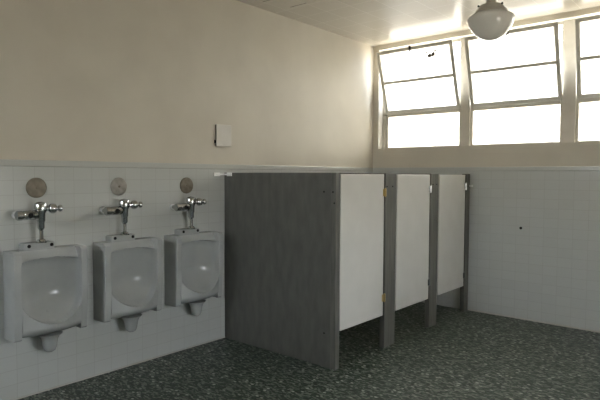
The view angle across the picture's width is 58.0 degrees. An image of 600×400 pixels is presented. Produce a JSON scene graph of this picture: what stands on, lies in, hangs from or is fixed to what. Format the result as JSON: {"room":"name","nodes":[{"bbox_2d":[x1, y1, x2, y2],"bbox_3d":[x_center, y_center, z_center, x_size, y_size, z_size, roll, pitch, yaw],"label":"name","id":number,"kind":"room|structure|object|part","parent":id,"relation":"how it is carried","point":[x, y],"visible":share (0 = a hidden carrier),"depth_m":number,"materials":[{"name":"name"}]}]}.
{"room":"public restroom","nodes":[
{"label":"public restroom","id":0,"kind":"room"},
{"bbox_2d":[0,0,373,399],"bbox_3d":[-2.022,-0.260,4.231,0.254,3.471,9.110,2,3,40],"label":"wall","id":1,"kind":"structure","parent":0,"point":[94,93],"depth_m":4.82,"materials":[{"name":"paint"}]},
{"bbox_2d":[26,178,46,197],"bbox_3d":[-1.986,-0.092,4.080,0.015,0.154,0.154,2,3,40],"label":"cover plate","id":2,"kind":"object","parent":1,"relation":"attached to","point":[35,187],"visible":1,"depth_m":4.08,"materials":[{"name":"silver metal"}]},
{"bbox_2d":[11,202,62,242],"bbox_3d":[-1.948,0.164,4.027,0.142,0.303,0.330,3,4,45],"label":"valve","id":3,"kind":"object","parent":1,"relation":"attached to","point":[39,214],"visible":1,"depth_m":3.99,"materials":[{"name":"silver metal"}]},
{"bbox_2d":[46,203,62,212],"bbox_3d":[-1.851,0.063,4.073,0.079,0.075,0.121,2,3,40],"label":"handle","id":4,"kind":"object","parent":3,"relation":"attached to","point":[51,208],"depth_m":4.04,"materials":[{"name":"silver metal"}]},
{"bbox_2d":[3,240,87,351],"bbox_3d":[-1.882,0.730,4.062,0.250,0.830,0.548,2,3,40],"label":"urinal","id":5,"kind":"object","parent":1,"relation":"attached to","point":[45,285],"visible":1,"depth_m":4.05,"materials":[{"name":"white ceramic"}]},
{"bbox_2d":[38,331,62,351],"bbox_3d":[-1.889,1.074,4.083,0.184,0.140,0.184,2,3,40],"label":"outlet","id":6,"kind":"object","parent":5,"relation":"attached to","point":[49,340],"depth_m":4.04,"materials":[{"name":"white ceramic"}]},
{"bbox_2d":[110,177,126,195],"bbox_3d":[-1.539,-0.115,4.603,0.015,0.154,0.154,2,3,40],"label":"cover plate","id":7,"kind":"object","parent":1,"relation":"attached to","point":[118,186],"visible":1,"depth_m":4.60,"materials":[{"name":"silver metal"}]},
{"bbox_2d":[13,337,224,399],"bbox_3d":[-2.831,1.517,3.175,0.012,0.012,6.340,2,3,40],"label":"baseboard","id":8,"kind":"structure","parent":1,"relation":"attached to","point":[221,337],"depth_m":4.60,"materials":[{"name":"grey tile"}]},
{"bbox_2d":[100,199,142,234],"bbox_3d":[-1.498,0.141,4.553,0.142,0.303,0.330,3,4,45],"label":"valve","id":9,"kind":"object","parent":1,"relation":"attached to","point":[122,209],"visible":1,"depth_m":4.52,"materials":[{"name":"silver metal"}]},
{"bbox_2d":[129,200,142,208],"bbox_3d":[-1.401,0.041,4.600,0.079,0.075,0.121,2,3,40],"label":"handle","id":10,"kind":"object","parent":9,"relation":"attached to","point":[133,204],"depth_m":4.57,"materials":[{"name":"silver metal"}]},
{"bbox_2d":[93,234,162,331],"bbox_3d":[-1.432,0.707,4.588,0.250,0.830,0.548,2,3,40],"label":"urinal","id":11,"kind":"object","parent":1,"relation":"attached to","point":[127,269],"visible":1,"depth_m":4.58,"materials":[{"name":"white ceramic"}]},
{"bbox_2d":[121,313,141,331],"bbox_3d":[-1.438,1.052,4.609,0.184,0.140,0.184,2,3,40],"label":"outlet","id":12,"kind":"object","parent":11,"relation":"attached to","point":[130,321],"depth_m":4.57,"materials":[{"name":"white ceramic"}]},
{"bbox_2d":[180,177,192,193],"bbox_3d":[-1.075,-0.138,5.145,0.015,0.154,0.154,2,3,40],"label":"cover plate","id":13,"kind":"object","parent":1,"relation":"attached to","point":[186,184],"visible":1,"depth_m":5.14,"materials":[{"name":"silver metal"}]},
{"bbox_2d":[170,196,206,228],"bbox_3d":[-1.044,0.118,5.083,0.142,0.303,0.330,3,4,45],"label":"valve","id":14,"kind":"object","parent":1,"relation":"attached to","point":[191,201],"visible":1,"depth_m":5.05,"materials":[{"name":"silver metal"}]},
{"bbox_2d":[195,198,206,205],"bbox_3d":[-0.947,0.018,5.130,0.079,0.075,0.121,2,3,40],"label":"handle","id":15,"kind":"object","parent":14,"relation":"attached to","point":[198,201],"depth_m":5.10,"materials":[{"name":"silver metal"}]},
{"bbox_2d":[164,228,222,315],"bbox_3d":[-0.978,0.684,5.119,0.250,0.830,0.548,2,3,40],"label":"urinal","id":16,"kind":"object","parent":1,"relation":"attached to","point":[193,259],"visible":1,"depth_m":5.11,"materials":[{"name":"white ceramic"}]},
{"bbox_2d":[189,299,205,315],"bbox_3d":[-0.985,1.029,5.139,0.184,0.140,0.184,2,3,40],"label":"outlet","id":17,"kind":"object","parent":16,"relation":"attached to","point":[196,306],"depth_m":5.09,"materials":[{"name":"white ceramic"}]},
{"bbox_2d":[214,124,230,146],"bbox_3d":[-0.781,-0.652,5.476,0.020,0.218,0.215,2,3,40],"label":"wall box","id":18,"kind":"object","parent":1,"relation":"attached to","point":[223,132],"visible":1,"depth_m":5.47,"materials":[{"name":"white plastic"}]},
{"bbox_2d":[18,302,599,399],"bbox_3d":[-0.001,1.612,2.575,5.600,0.100,9.600,2,3,40],"label":"floor","id":19,"kind":"structure","parent":0,"point":[467,355],"depth_m":4.69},
{"bbox_2d":[213,173,386,369],"bbox_3d":[-0.076,0.596,5.059,1.702,1.700,0.708,1,3,12],"label":"stall","id":20,"kind":"object","parent":19,"relation":"on","point":[304,251],"visible":1,"depth_m":4.97,"materials":[{"name":"laminate"}]},
{"bbox_3d":[-0.244,0.592,5.112,1.365,1.700,0.032,2,3,40],"label":"panel","id":21,"kind":"part","parent":20,"relation":"part of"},
{"bbox_3d":[0.566,0.447,4.935,0.025,1.362,0.700,2,3,40],"label":"door","id":22,"kind":"part","parent":20,"relation":"part of","materials":[{"name":"paint"}]},
{"bbox_2d":[340,173,431,347],"bbox_3d":[0.593,0.553,6.034,1.439,1.700,0.946,2,3,40],"label":"stall","id":23,"kind":"object","parent":19,"relation":"on","point":[406,282],"visible":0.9,"depth_m":5.49,"materials":[{"name":"paint"}]},
{"bbox_3d":[0.318,0.414,5.761,1.365,1.400,0.032,2,3,40],"label":"panel","id":24,"kind":"part","parent":23,"relation":"part of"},
{"bbox_3d":[1.176,0.416,5.648,0.025,1.362,0.690,2,3,40],"label":"door","id":25,"kind":"part","parent":23,"relation":"part of","materials":[{"name":"paint"}]},
{"bbox_2d":[409,174,472,327],"bbox_3d":[1.237,0.521,6.773,1.457,1.700,1.043,2,3,40],"label":"stall","id":26,"kind":"object","parent":19,"relation":"on","point":[450,195],"visible":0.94,"depth_m":6.25,"materials":[{"name":"paint"}]},
{"bbox_3d":[1.773,0.386,6.346,0.025,1.362,0.688,2,3,40],"label":"door","id":27,"kind":"part","parent":26,"relation":"part of","materials":[{"name":"paint"}]},
{"bbox_2d":[237,0,599,45],"bbox_3d":[0.046,-1.956,2.448,5.600,0.102,9.700,2,3,40],"label":"ceiling","id":28,"kind":"structure","parent":0,"point":[370,22],"depth_m":5.97,"materials":[{"name":"paint"}]},
{"bbox_2d":[467,0,514,40],"bbox_3d":[1.412,-1.577,3.988,0.336,0.788,0.336,2,3,40],"label":"pendant lamp","id":29,"kind":"object","parent":28,"relation":"hanging from","point":[492,20],"visible":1,"depth_m":3.90,"materials":[{"name":"white glass"}]},
{"bbox_2d":[373,6,599,330],"bbox_3d":[3.042,-0.325,6.042,5.600,3.471,0.254,2,3,40],"label":"wall","id":30,"kind":"structure","parent":0,"point":[547,269],"depth_m":6.27,"materials":[{"name":"tile"}]},
{"bbox_2d":[382,99,385,148],"bbox_3d":[1.215,-1.399,7.619,0.055,1.366,0.102,2,3,40],"label":"trim","id":31,"kind":"structure","parent":30,"relation":"attached to","point":[384,111],"depth_m":7.59,"materials":[{"name":"paint"}]},
{"bbox_2d":[376,39,461,148],"bbox_3d":[1.534,-1.373,7.103,1.102,1.366,0.382,2,3,40],"label":"window","id":32,"kind":"structure","parent":30,"relation":"in","point":[422,101],"depth_m":7.11,"materials":[{"name":"glass"}]},
{"bbox_3d":[1.534,-1.579,7.079,1.000,0.764,0.005,2,22,40],"label":"pane","id":33,"kind":"part","parent":32,"relation":"part of","materials":[{"name":"clear glass"}]},
{"bbox_3d":[1.533,-1.577,7.078,1.084,0.852,0.030,2,22,40],"label":"sash","id":34,"kind":"part","parent":32,"relation":"part of","materials":[{"name":"paint"}]},
{"bbox_3d":[1.641,-0.930,7.250,1.050,0.423,0.005,2,3,40],"label":"pane","id":35,"kind":"part","parent":32,"relation":"part of","materials":[{"name":"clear glass"}]},
{"bbox_2d":[425,50,435,57],"bbox_3d":[1.656,-1.845,6.825,0.149,0.086,0.038,2,3,39],"label":"dry leaf","id":36,"kind":"object","parent":32,"relation":"attached to","point":[433,53],"visible":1,"depth_m":6.82,"materials":[{"name":"black plant"}]},
{"bbox_2d":[460,38,470,145],"bbox_3d":[2.115,-1.359,6.839,0.125,1.366,0.120,2,3,40],"label":"trim","id":37,"kind":"structure","parent":30,"relation":"attached to","point":[465,109],"depth_m":6.80,"materials":[{"name":"paint"}]},
{"bbox_2d":[464,21,563,145],"bbox_3d":[2.466,-1.333,6.326,1.075,1.366,0.355,2,3,40],"label":"window","id":38,"kind":"structure","parent":30,"relation":"in","point":[515,79],"depth_m":6.33,"materials":[{"name":"glass"}]},
{"bbox_3d":[2.465,-1.542,6.301,1.057,0.852,0.030,2,20,40],"label":"sash","id":39,"kind":"part","parent":38,"relation":"part of","materials":[{"name":"paint"}]},
{"bbox_3d":[2.465,-1.544,6.302,0.973,0.764,0.005,2,20,40],"label":"pane","id":40,"kind":"part","parent":38,"relation":"part of","materials":[{"name":"clear glass"}]},
{"bbox_3d":[2.564,-0.889,6.463,1.023,0.423,0.005,2,3,40],"label":"pane","id":41,"kind":"part","parent":38,"relation":"part of","materials":[{"name":"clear glass"}]},
{"bbox_2d":[468,309,599,332],"bbox_3d":[3.494,1.429,5.560,3.670,0.016,0.014,2,3,40],"label":"baseboard","id":42,"kind":"structure","parent":30,"relation":"attached to","point":[468,309],"depth_m":6.22,"materials":[{"name":"grey tile"}]},
{"bbox_2d":[561,19,576,142],"bbox_3d":[3.033,-1.319,6.056,0.138,1.366,0.120,2,3,40],"label":"trim","id":43,"kind":"structure","parent":30,"relation":"attached to","point":[569,97],"depth_m":6.01,"materials":[{"name":"paint"}]},
{"bbox_2d":[575,15,599,141],"bbox_3d":[3.409,-1.294,5.563,1.075,1.366,0.292,2,3,40],"label":"window","id":44,"kind":"structure","parent":30,"relation":"in","point":[587,29],"depth_m":5.85,"materials":[{"name":"glass"}]},
{"bbox_3d":[3.485,-1.298,5.652,1.075,1.366,0.057,2,3,40],"label":"frame","id":45,"kind":"part","parent":44,"relation":"part of","materials":[{"name":"paint"}]},
{"bbox_3d":[3.408,-1.511,5.539,1.057,0.852,0.030,2,15,40],"label":"sash","id":46,"kind":"part","parent":44,"relation":"part of","materials":[{"name":"paint"}]},
{"bbox_3d":[3.486,-0.849,5.676,1.023,0.423,0.005,2,3,40],"label":"pane","id":47,"kind":"part","parent":44,"relation":"part of","materials":[{"name":"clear glass"}]},
{"bbox_3d":[3.409,-1.513,5.540,0.973,0.764,0.005,2,16,40],"label":"pane","id":48,"kind":"part","parent":44,"relation":"part of","materials":[{"name":"clear glass"}]}
]}

